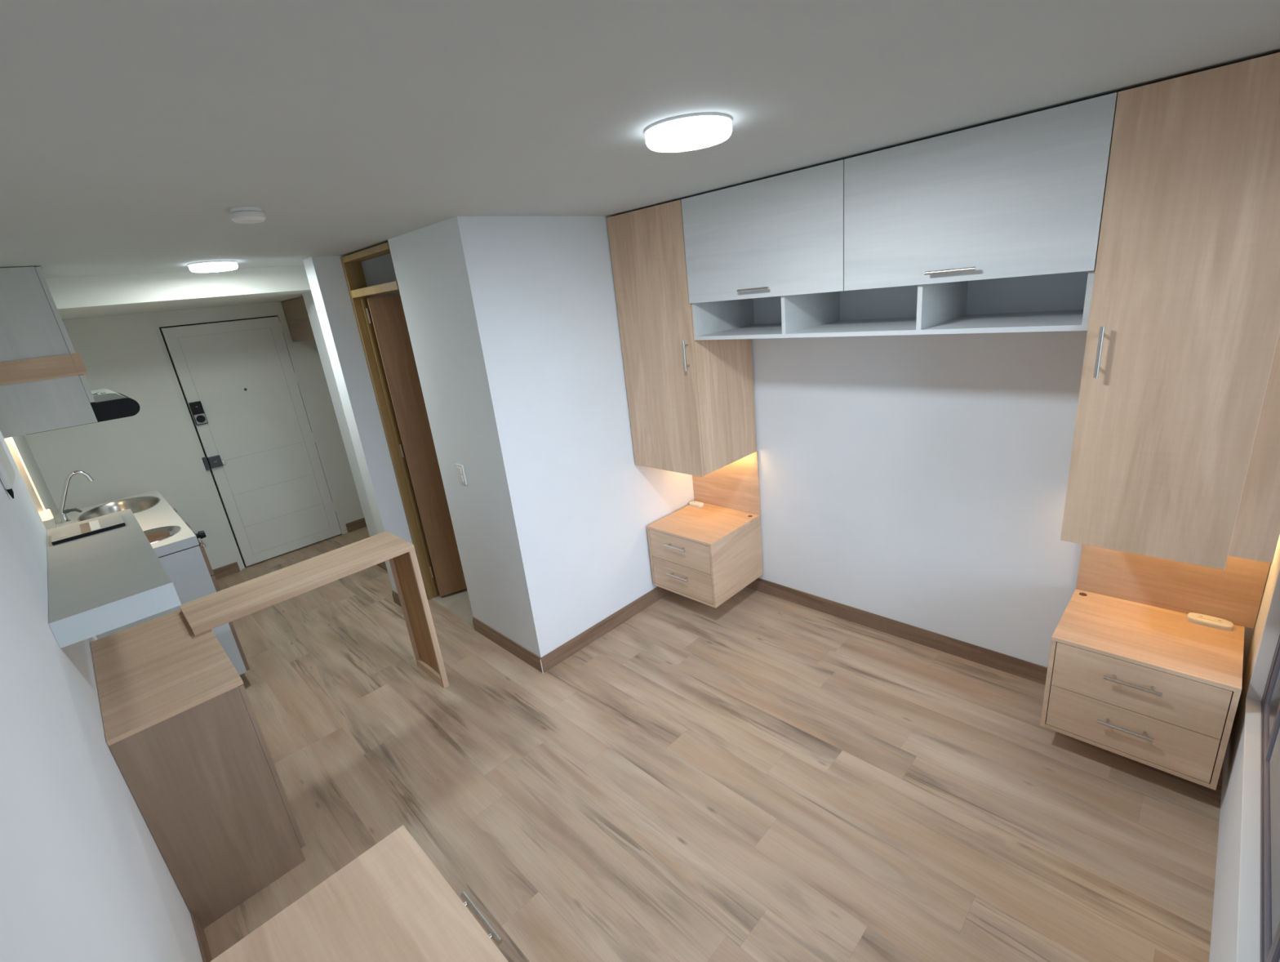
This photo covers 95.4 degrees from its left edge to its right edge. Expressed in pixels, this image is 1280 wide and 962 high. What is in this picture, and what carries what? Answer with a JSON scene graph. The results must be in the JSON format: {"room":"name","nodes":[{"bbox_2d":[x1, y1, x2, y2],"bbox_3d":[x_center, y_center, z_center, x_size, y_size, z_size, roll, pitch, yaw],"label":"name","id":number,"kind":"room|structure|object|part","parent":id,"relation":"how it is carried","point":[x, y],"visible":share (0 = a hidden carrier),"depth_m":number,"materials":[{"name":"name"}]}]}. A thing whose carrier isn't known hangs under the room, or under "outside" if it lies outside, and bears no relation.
{"room":"studio apartment","nodes":[
{"label":"studio apartment","id":0,"kind":"room"},
{"bbox_2d":[0,430,203,961],"bbox_3d":[-2.154,0.412,2.052,6.170,2.357,0.140,12,26,44],"label":"wall","id":1,"kind":"structure","parent":0,"point":[84,877],"depth_m":1.21,"materials":[{"name":"white paint"}]},
{"bbox_2d":[0,440,15,498],"bbox_3d":[-2.193,-0.049,2.007,0.321,0.177,0.020,12,26,44],"label":"outlet box","id":2,"kind":"object","parent":1,"relation":"attached to","point":[7,473],"visible":1,"depth_m":1.93,"materials":[{"name":"white plastic"}]},
{"bbox_2d":[4,436,53,520],"bbox_3d":[-2.991,-0.017,2.841,0.052,0.445,0.054,12,26,44],"label":"led strip","id":3,"kind":"object","parent":1,"relation":"attached to","point":[45,514],"visible":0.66,"depth_m":2.84,"materials":[{"name":"paint"}]},
{"bbox_2d":[10,436,45,510],"bbox_3d":[-2.988,-0.041,2.840,0.006,0.400,0.006,12,26,44],"label":"diffuser","id":4,"kind":"object","parent":3,"relation":"attached to","point":[15,454],"depth_m":2.84,"materials":[{"name":"white plastic"}]},
{"bbox_2d":[0,266,100,438],"bbox_3d":[-2.955,-0.616,2.795,0.642,0.702,0.398,12,26,44],"label":"upper cabinet","id":5,"kind":"object","parent":1,"relation":"attached to","point":[44,387],"depth_m":2.61,"materials":[{"name":"grey wood"}]},
{"bbox_3d":[-2.866,-0.814,2.850,0.629,0.378,0.018,12,26,44],"label":"door","id":6,"kind":"part","parent":5,"relation":"part of","materials":[{"name":"white wood"}]},
{"bbox_2d":[29,388,140,434],"bbox_3d":[-2.855,-0.374,2.965,0.585,0.124,0.424,12,26,44],"label":"range hood","id":7,"kind":"object","parent":5,"relation":"attached to","point":[108,405],"visible":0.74,"depth_m":2.84,"materials":[{"name":"black metal"}]},
{"bbox_3d":[-2.828,-0.481,2.961,0.629,0.129,0.018,12,26,44],"label":"door","id":8,"kind":"part","parent":5,"relation":"part of","materials":[{"name":"white wood"}]},
{"bbox_2d":[46,508,181,648],"bbox_3d":[-2.055,0.309,2.231,1.308,0.082,0.292,12,26,44],"label":"floating shelf","id":9,"kind":"object","parent":1,"relation":"attached to","point":[100,583],"visible":0.99,"depth_m":1.92,"materials":[{"name":"grey laminate"}]},
{"bbox_2d":[50,513,125,545],"bbox_3d":[-2.368,0.205,2.500,0.206,0.014,0.232,12,26,44],"label":"cooktop","id":10,"kind":"object","parent":9,"relation":"on","point":[70,533],"visible":1,"depth_m":2.48,"materials":[{"name":"black glass"}]},
{"bbox_2d":[191,912,212,961],"bbox_3d":[-1.229,1.615,1.726,0.915,0.092,0.013,12,26,44],"label":"baseboard","id":11,"kind":"structure","parent":1,"relation":"attached to","point":[199,931],"depth_m":1.96,"materials":[{"name":"brown wood"}]},
{"bbox_2d":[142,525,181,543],"bbox_3d":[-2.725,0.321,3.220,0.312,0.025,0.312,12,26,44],"label":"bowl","id":12,"kind":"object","parent":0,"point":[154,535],"depth_m":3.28,"materials":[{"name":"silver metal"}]},
{"bbox_2d":[24,301,364,570],"bbox_3d":[-3.454,-0.439,5.066,0.155,2.357,2.560,12,26,44],"label":"wall","id":13,"kind":"structure","parent":0,"point":[154,448],"depth_m":4.55,"materials":[{"name":"paint"}]},
{"bbox_2d":[44,265,311,319],"bbox_3d":[-3.037,-1.344,4.131,1.530,0.153,2.460,12,26,44],"label":"beam","id":14,"kind":"structure","parent":13,"relation":"attached to","point":[102,295],"depth_m":3.49,"materials":[{"name":"paint"}]},
{"bbox_2d":[213,561,240,579],"bbox_3d":[-3.848,0.887,4.825,0.013,0.092,0.910,12,26,44],"label":"baseboard","id":15,"kind":"structure","parent":13,"relation":"attached to","point":[227,570],"depth_m":5.06,"materials":[{"name":"brown wood"}]},
{"bbox_2d":[154,313,345,568],"bbox_3d":[-3.359,-0.345,5.152,0.078,2.105,0.901,12,26,44],"label":"door","id":16,"kind":"structure","parent":13,"relation":"in","point":[273,484],"depth_m":5.10,"materials":[{"name":"paint"}]},
{"bbox_2d":[188,400,208,425],"bbox_3d":[-3.613,-0.554,4.766,0.041,0.187,0.080,12,26,44],"label":"smart lock","id":17,"kind":"object","parent":16,"relation":"attached to","point":[197,409],"visible":1,"depth_m":4.76,"materials":[{"name":"black plastic"}]},
{"bbox_3d":[-3.601,-0.509,4.775,0.004,0.080,0.072,12,26,44],"label":"dial plate","id":18,"kind":"part","parent":17,"relation":"part of","materials":[{"name":"grey plastic"}]},
{"bbox_2d":[201,454,225,470],"bbox_3d":[-3.581,-0.161,4.896,0.042,0.106,0.144,12,26,44],"label":"lock","id":19,"kind":"object","parent":16,"relation":"attached to","point":[214,461],"visible":1,"depth_m":4.88,"materials":[{"name":"grey metal"}]},
{"bbox_2d":[345,517,366,532],"bbox_3d":[-2.686,0.378,5.957,0.013,0.092,0.610,12,26,44],"label":"baseboard","id":20,"kind":"structure","parent":13,"relation":"attached to","point":[359,523],"depth_m":5.81,"materials":[{"name":"brown wood"}]},
{"bbox_2d":[302,291,377,536],"bbox_3d":[-2.158,-0.548,4.948,1.880,2.357,0.840,12,26,44],"label":"wall","id":21,"kind":"structure","parent":0,"point":[308,296],"depth_m":4.47,"materials":[{"name":"white paint"}]},
{"bbox_2d":[280,297,315,342],"bbox_3d":[-2.534,-1.416,4.977,1.049,0.343,0.610,12,26,44],"label":"upper cabinet","id":22,"kind":"object","parent":21,"relation":"attached to","point":[295,313],"visible":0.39,"depth_m":4.91,"materials":[{"name":"brown wood"}]},
{"bbox_2d":[376,560,387,571],"bbox_3d":[-1.958,0.725,4.659,0.820,0.092,0.013,12,26,44],"label":"baseboard","id":23,"kind":"structure","parent":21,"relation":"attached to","point":[382,565],"depth_m":4.81,"materials":[{"name":"brown wood"}]},
{"bbox_2d":[302,253,412,593],"bbox_3d":[-1.309,-0.451,4.360,0.164,2.357,1.580,12,26,44],"label":"wall pier","id":24,"kind":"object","parent":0,"point":[326,276],"visible":0.29,"depth_m":3.72,"materials":[{"name":"white paint"}]},
{"bbox_2d":[391,590,401,606],"bbox_3d":[-1.742,0.854,4.195,0.164,0.092,0.013,12,26,44],"label":"baseboard","id":25,"kind":"object","parent":24,"relation":"attached to","point":[396,598],"visible":0.57,"depth_m":4.20,"materials":[{"name":"brown wood"}]},
{"bbox_2d":[340,241,466,599],"bbox_3d":[-1.219,-0.289,3.862,0.698,2.345,0.641,12,26,44],"label":"door","id":26,"kind":"structure","parent":24,"relation":"attached to","point":[381,322],"depth_m":3.86,"materials":[{"name":"brown wood"}]},
{"bbox_2d":[431,588,473,625],"bbox_3d":[-0.588,0.745,4.268,1.336,0.003,1.402,12,26,44],"label":"floor","id":27,"kind":"structure","parent":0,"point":[458,602],"depth_m":4.14,"materials":[{"name":"tile"}]},
{"bbox_2d":[387,219,530,650],"bbox_3d":[-0.931,-0.118,3.227,0.638,2.357,0.100,12,26,44],"label":"wall","id":28,"kind":"structure","parent":0,"point":[423,260],"depth_m":3.11,"materials":[{"name":"white paint"}]},
{"bbox_2d":[455,463,466,484],"bbox_3d":[-1.001,-0.037,3.251,0.078,0.115,0.012,12,26,44],"label":"light switch","id":29,"kind":"object","parent":28,"relation":"attached to","point":[460,468],"visible":1,"depth_m":3.24,"materials":[{"name":"white plastic"}]},
{"bbox_2d":[472,616,544,672],"bbox_3d":[-0.808,0.976,3.505,0.751,0.092,0.013,12,26,44],"label":"baseboard","id":30,"kind":"structure","parent":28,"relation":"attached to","point":[526,655],"depth_m":3.47,"materials":[{"name":"brown wood"}]},
{"bbox_2d":[445,216,694,657],"bbox_3d":[-0.212,-0.258,3.400,0.100,2.357,1.414,12,26,44],"label":"wall","id":31,"kind":"structure","parent":0,"point":[538,293],"depth_m":3.10,"materials":[{"name":"white paint"}]},
{"bbox_2d":[541,586,671,671],"bbox_3d":[-0.054,0.821,3.711,0.013,0.092,1.401,12,26,44],"label":"baseboard","id":32,"kind":"structure","parent":31,"relation":"attached to","point":[563,651],"depth_m":3.54,"materials":[{"name":"brown wood"}]},
{"bbox_2d":[0,0,1279,278],"bbox_3d":[-1.181,-1.217,2.701,6.370,0.100,3.310,12,26,44],"label":"ceiling","id":33,"kind":"structure","parent":0,"point":[131,131],"depth_m":1.20,"materials":[{"name":"paint"}]},
{"bbox_2d":[187,260,238,272],"bbox_3d":[-2.333,-1.172,3.187,0.226,0.040,0.226,12,26,44],"label":"recessed light","id":34,"kind":"object","parent":33,"relation":"in","point":[214,265],"visible":1,"depth_m":3.12,"materials":[{"name":"white plastic"}]},
{"bbox_2d":[191,267,236,272],"bbox_3d":[-2.331,-1.154,3.193,0.208,0.003,0.208,12,26,44],"label":"diffuser","id":35,"kind":"object","parent":34,"relation":"attached to","point":[193,269],"depth_m":3.14,"materials":[{"name":"white plastic"}]},
{"bbox_2d":[230,206,266,223],"bbox_3d":[-1.280,-0.866,1.900,0.098,0.040,0.098,12,26,44],"label":"smoke detector","id":36,"kind":"object","parent":33,"relation":"attached to","point":[242,215],"visible":1,"depth_m":1.87,"materials":[{"name":"white plastic"}]},
{"bbox_2d":[644,112,732,151],"bbox_3d":[0.126,-0.897,1.509,0.226,0.040,0.226,12,26,44],"label":"ceiling light","id":37,"kind":"object","parent":33,"relation":"in","point":[691,131],"visible":1,"depth_m":1.44,"materials":[{"name":"white plastic"}]},
{"bbox_2d":[648,130,728,151],"bbox_3d":[0.128,-0.880,1.515,0.208,0.003,0.208,12,26,44],"label":"diffuser","id":38,"kind":"object","parent":37,"relation":"attached to","point":[663,140],"depth_m":1.48,"materials":[{"name":"white plastic"}]},
{"bbox_2d":[203,526,1223,961],"bbox_3d":[-0.916,1.092,3.467,6.370,0.080,3.310,12,26,44],"label":"floor","id":39,"kind":"structure","parent":0,"point":[756,775],"depth_m":2.37,"materials":[{"name":"brown wood"}]},
{"bbox_2d":[95,507,249,675],"bbox_3d":[-3.085,0.739,3.701,1.570,0.909,0.595,12,26,44],"label":"base unit","id":40,"kind":"object","parent":39,"relation":"on","point":[190,571],"visible":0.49,"depth_m":3.19,"materials":[{"name":"white wood"}]},
{"bbox_2d":[55,489,199,556],"bbox_3d":[-3.152,0.289,3.534,1.574,0.060,0.550,12,26,44],"label":"countertop","id":41,"kind":"structure","parent":40,"relation":"on","point":[162,514],"depth_m":3.49,"materials":[{"name":"white stone"}]},
{"bbox_2d":[58,470,93,523],"bbox_3d":[-3.592,0.092,3.702,0.048,0.304,0.227,12,26,44],"label":"kitchen faucet","id":42,"kind":"object","parent":41,"relation":"on","point":[63,513],"visible":1,"depth_m":3.67,"materials":[{"name":"silver metal"}]},
{"bbox_3d":[-3.611,0.193,3.704,0.024,0.041,0.089,12,26,44],"label":"lever","id":43,"kind":"part","parent":42,"relation":"part of","materials":[{"name":"grey metal"}]},
{"bbox_2d":[77,496,159,521],"bbox_3d":[-3.433,0.256,3.879,0.569,0.158,0.424,12,26,44],"label":"sink","id":44,"kind":"object","parent":41,"relation":"in","point":[137,504],"visible":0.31,"depth_m":4.05,"materials":[{"name":"silver metal"}]},
{"bbox_2d":[142,525,206,543],"bbox_3d":[-2.674,0.325,3.226,0.378,0.047,0.389,12,26,44],"label":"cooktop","id":45,"kind":"object","parent":41,"relation":"in","point":[154,535],"visible":0.48,"depth_m":3.27,"materials":[{"name":"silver metal"}]},
{"bbox_3d":[-2.725,0.323,3.221,0.200,0.017,0.200,12,26,44],"label":"hot plate","id":46,"kind":"part","parent":45,"relation":"part of","materials":[{"name":"brown metal"}]},
{"bbox_3d":[-2.435,0.300,3.224,0.044,0.044,0.042,12,26,44],"label":"control knob","id":47,"kind":"part","parent":45,"relation":"part of","materials":[{"name":"black plastic"}]},
{"bbox_3d":[-2.561,0.369,3.403,0.160,0.012,0.034,12,26,44],"label":"handle","id":48,"kind":"part","parent":40,"relation":"part of","materials":[{"name":"silver metal"}]},
{"bbox_3d":[-2.576,0.401,3.394,0.521,0.180,0.018,12,26,44],"label":"drawer","id":49,"kind":"part","parent":40,"relation":"part of","materials":[{"name":"grey wood"}]},
{"bbox_3d":[-2.532,0.785,3.522,0.521,0.625,0.018,12,26,44],"label":"door","id":50,"kind":"part","parent":40,"relation":"part of","materials":[{"name":"grey wood"}]},
{"bbox_2d":[89,609,305,928],"bbox_3d":[-1.790,1.076,2.355,0.899,0.836,0.367,12,26,44],"label":"base cabinet","id":51,"kind":"object","parent":39,"relation":"on","point":[183,731],"visible":0.88,"depth_m":2.05,"materials":[{"name":"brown wood"}]},
{"bbox_3d":[-1.512,1.039,2.308,0.445,0.755,0.016,12,26,44],"label":"door","id":52,"kind":"part","parent":51,"relation":"part of","materials":[{"name":"brown wood"}]},
{"bbox_2d":[179,530,448,688],"bbox_3d":[-1.563,0.846,2.924,0.351,0.864,0.943,12,26,44],"label":"breakfast bar","id":53,"kind":"object","parent":39,"relation":"on","point":[203,614],"visible":0.99,"depth_m":2.87,"materials":[{"name":"brown wood"}]},
{"bbox_3d":[-1.232,0.699,3.217,0.306,0.786,0.012,12,26,44],"label":"leg panel","id":54,"kind":"part","parent":53,"relation":"part of","materials":[{"name":"brown wood"}]},
{"bbox_3d":[-1.195,1.095,3.344,0.300,0.052,0.030,12,26,44],"label":"foot rail","id":55,"kind":"part","parent":53,"relation":"part of","materials":[{"name":"brown wood"}]},
{"bbox_2d":[209,824,508,961],"bbox_3d":[-0.217,1.418,0.968,1.492,0.718,0.517,12,26,44],"label":"base cabinet","id":56,"kind":"object","parent":39,"relation":"on","point":[390,903],"visible":1,"depth_m":1.29,"materials":[{"name":"brown wood"}]},
{"bbox_3d":[-0.363,0.980,1.300,0.162,0.012,0.027,12,26,44],"label":"handle","id":57,"kind":"part","parent":56,"relation":"part of","materials":[{"name":"silver metal"}]},
{"bbox_2d":[695,330,1271,672],"bbox_3d":[0.780,-0.390,3.455,4.390,2.357,0.120,12,26,44],"label":"wall","id":58,"kind":"structure","parent":0,"point":[921,481],"depth_m":2.87,"materials":[{"name":"white paint"}]},
{"bbox_2d":[606,199,756,476],"bbox_3d":[0.250,-0.785,3.296,0.522,1.384,0.557,12,26,44],"label":"upper cabinet","id":59,"kind":"object","parent":58,"relation":"attached to","point":[691,402],"visible":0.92,"depth_m":3.14,"materials":[{"name":"brown wood"}]},
{"bbox_3d":[0.086,-0.715,3.144,0.520,1.382,0.018,12,26,44],"label":"door","id":60,"kind":"part","parent":59,"relation":"part of","materials":[{"name":"brown wood"}]},
{"bbox_3d":[0.236,-0.641,2.978,0.012,0.157,0.038,12,26,44],"label":"handle","id":61,"kind":"part","parent":59,"relation":"part of","materials":[{"name":"silver metal"}]},
{"bbox_2d":[646,500,763,608],"bbox_3d":[0.408,0.450,3.715,0.512,0.418,0.538,12,26,44],"label":"nightstand","id":62,"kind":"object","parent":58,"relation":"attached to","point":[708,553],"visible":0.94,"depth_m":3.57,"materials":[{"name":"brown wood"}]},
{"bbox_3d":[0.246,0.416,3.901,0.016,0.401,0.502,12,26,44],"label":"panel","id":63,"kind":"part","parent":62,"relation":"part of","materials":[{"name":"brown wood"}]},
{"bbox_3d":[0.214,0.399,3.516,0.167,0.012,0.039,12,26,44],"label":"handle","id":64,"kind":"part","parent":62,"relation":"part of","materials":[{"name":"silver metal"}]},
{"bbox_3d":[0.236,0.587,3.579,0.167,0.012,0.039,12,26,44],"label":"handle","id":65,"kind":"part","parent":62,"relation":"part of","materials":[{"name":"silver metal"}]},
{"bbox_3d":[0.393,0.359,3.680,0.475,0.183,0.451,12,26,44],"label":"drawer","id":66,"kind":"part","parent":62,"relation":"part of","materials":[{"name":"brown wood"}]},
{"bbox_3d":[0.414,0.540,3.740,0.475,0.194,0.451,12,26,44],"label":"drawer","id":67,"kind":"part","parent":62,"relation":"part of","materials":[{"name":"brown wood"}]},
{"bbox_2d":[688,500,703,506],"bbox_3d":[0.380,0.153,3.924,0.105,0.019,0.052,12,26,44],"label":"power socket","id":68,"kind":"object","parent":62,"relation":"on","point":[693,503],"visible":1,"depth_m":3.91,"materials":[{"name":"white plastic"}]},
{"bbox_3d":[0.597,0.489,3.558,0.016,0.401,0.502,12,26,44],"label":"panel","id":69,"kind":"part","parent":62,"relation":"part of","materials":[{"name":"brown wood"}]},
{"bbox_2d":[692,450,760,515],"bbox_3d":[0.545,-0.024,3.768,0.531,0.414,0.016,12,26,44],"label":"panel","id":70,"kind":"object","parent":58,"relation":"attached to","point":[735,485],"visible":0.71,"depth_m":3.72,"materials":[{"name":"brown wood"}]},
{"bbox_2d":[680,159,844,303],"bbox_3d":[0.678,-1.118,2.699,0.807,0.474,0.573,12,26,44],"label":"upper cabinet","id":71,"kind":"object","parent":58,"relation":"attached to","point":[780,235],"visible":0.78,"depth_m":2.49,"materials":[{"name":"grey wood"}]},
{"bbox_3d":[0.508,-0.853,2.590,0.162,0.012,0.038,12,26,44],"label":"handle","id":72,"kind":"part","parent":71,"relation":"part of","materials":[{"name":"silver metal"}]},
{"bbox_2d":[691,270,1095,340],"bbox_3d":[1.018,-0.757,2.541,1.613,0.180,0.518,12,26,44],"label":"open shelf unit","id":73,"kind":"object","parent":58,"relation":"attached to","point":[1054,302],"visible":0.75,"depth_m":2.46,"materials":[{"name":"grey wood"}]},
{"bbox_3d":[1.195,-0.841,2.705,1.577,0.162,0.008,12,26,44],"label":"panel","id":74,"kind":"part","parent":73,"relation":"part of","materials":[{"name":"white paint"}]},
{"bbox_2d":[745,577,1047,684],"bbox_3d":[1.392,0.810,3.244,2.677,0.092,0.013,12,26,44],"label":"baseboard","id":75,"kind":"structure","parent":58,"relation":"attached to","point":[1024,668],"depth_m":3.16,"materials":[{"name":"brown wood"}]},
{"bbox_2d":[844,92,1118,290],"bbox_3d":[1.249,-0.998,2.141,0.805,0.474,0.573,12,26,44],"label":"upper cabinet","id":76,"kind":"object","parent":58,"relation":"attached to","point":[1024,195],"visible":0.81,"depth_m":1.92,"materials":[{"name":"white laminate"}]},
{"bbox_3d":[1.083,-0.733,2.030,0.162,0.012,0.038,12,26,44],"label":"handle","id":77,"kind":"part","parent":76,"relation":"part of","materials":[{"name":"silver metal"}]},
{"bbox_2d":[1040,588,1244,790],"bbox_3d":[1.937,0.776,2.268,0.516,0.423,0.484,12,26,44],"label":"nightstand","id":78,"kind":"object","parent":58,"relation":"attached to","point":[1152,686],"visible":1,"depth_m":2.13,"materials":[{"name":"brown wood"}]},
{"bbox_3d":[1.774,0.742,2.455,0.016,0.406,0.448,12,26,44],"label":"panel","id":79,"kind":"part","parent":78,"relation":"part of","materials":[{"name":"brown wood"}]},
{"bbox_3d":[1.789,0.912,2.147,0.162,0.012,0.039,12,26,44],"label":"handle","id":80,"kind":"part","parent":78,"relation":"part of","materials":[{"name":"silver metal"}]},
{"bbox_3d":[1.943,0.872,2.295,0.479,0.187,0.397,12,26,44],"label":"drawer","id":81,"kind":"part","parent":78,"relation":"part of","materials":[{"name":"brown wood"}]},
{"bbox_3d":[1.766,0.727,2.087,0.162,0.012,0.039,12,26,44],"label":"handle","id":82,"kind":"part","parent":78,"relation":"part of","materials":[{"name":"silver metal"}]},
{"bbox_3d":[1.922,0.689,2.234,0.479,0.195,0.397,12,26,44],"label":"drawer","id":83,"kind":"part","parent":78,"relation":"part of","materials":[{"name":"brown wood"}]},
{"bbox_2d":[1186,612,1233,631],"bbox_3d":[2.170,0.533,2.218,0.128,0.019,0.063,12,26,44],"label":"power socket","id":84,"kind":"object","parent":78,"relation":"on","point":[1197,618],"visible":1,"depth_m":2.21,"materials":[{"name":"white plastic"}]},
{"bbox_3d":[2.128,0.816,2.110,0.016,0.406,0.448,12,26,44],"label":"panel","id":85,"kind":"part","parent":78,"relation":"part of","materials":[{"name":"brown wood"}]},
{"bbox_2d":[1060,52,1279,569],"bbox_3d":[1.760,-0.473,1.821,0.514,1.375,0.557,12,26,44],"label":"upper cabinet","id":86,"kind":"object","parent":58,"relation":"attached to","point":[1175,454],"visible":1,"depth_m":1.68,"materials":[{"name":"brown wood"}]},
{"bbox_3d":[1.429,-0.401,1.810,0.012,0.157,0.038,12,26,44],"label":"handle","id":87,"kind":"part","parent":86,"relation":"part of","materials":[{"name":"silver metal"}]},
{"bbox_3d":[1.823,-0.406,1.601,0.101,1.373,0.018,12,26,44],"label":"filler panel","id":88,"kind":"part","parent":86,"relation":"part of","materials":[{"name":"brown wood"}]},
{"bbox_2d":[1075,543,1270,628],"bbox_3d":[2.069,0.299,2.284,0.540,0.440,0.016,12,26,44],"label":"panel","id":89,"kind":"object","parent":58,"relation":"attached to","point":[1233,593],"visible":0.61,"depth_m":2.28,"materials":[{"name":"brown wood"}]},
{"bbox_2d":[1208,534,1279,961],"bbox_3d":[1.144,0.422,0.881,0.120,2.357,3.210,12,26,44],"label":"wall","id":90,"kind":"structure","parent":0,"point":[1223,947],"depth_m":1.81,"materials":[{"name":"white paint"}]},
{"bbox_2d":[1235,568,1279,961],"bbox_3d":[1.181,0.250,0.947,0.037,1.767,2.290,12,26,44],"label":"trim","id":91,"kind":"structure","parent":90,"relation":"attached to","point":[1248,926],"depth_m":1.62,"materials":[{"name":"white paint"}]},
{"bbox_2d":[1260,635,1279,961],"bbox_3d":[1.200,0.253,0.928,0.019,1.765,2.290,12,26,44],"label":"window","id":92,"kind":"structure","parent":90,"relation":"in","point":[1270,703],"depth_m":1.50,"materials":[{"name":"grey metal"}]},
{"bbox_3d":[1.500,0.140,1.211,0.012,1.704,0.745,12,26,44],"label":"sash","id":93,"kind":"part","parent":92,"relation":"part of","materials":[{"name":"grey metal"}]},
{"bbox_3d":[1.864,-0.015,1.552,0.012,1.704,0.300,12,26,44],"label":"sash","id":94,"kind":"part","parent":92,"relation":"part of","materials":[{"name":"grey metal"}]},
{"bbox_3d":[1.865,-0.010,1.554,0.003,1.645,0.260,12,26,44],"label":"pane","id":95,"kind":"part","parent":92,"relation":"part of","materials":[{"name":"clear glass"}]},
{"bbox_3d":[1.500,0.145,1.213,0.003,1.645,0.705,12,26,44],"label":"pane","id":96,"kind":"part","parent":92,"relation":"part of","materials":[{"name":"clear glass"}]},
{"bbox_3d":[0.837,0.421,0.592,0.012,1.704,1.155,12,26,44],"label":"sash","id":97,"kind":"part","parent":92,"relation":"part of","materials":[{"name":"grey metal"}]},
{"bbox_3d":[0.837,0.427,0.594,0.003,1.645,1.115,12,26,44],"label":"pane","id":98,"kind":"part","parent":92,"relation":"part of","materials":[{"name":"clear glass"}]}
]}

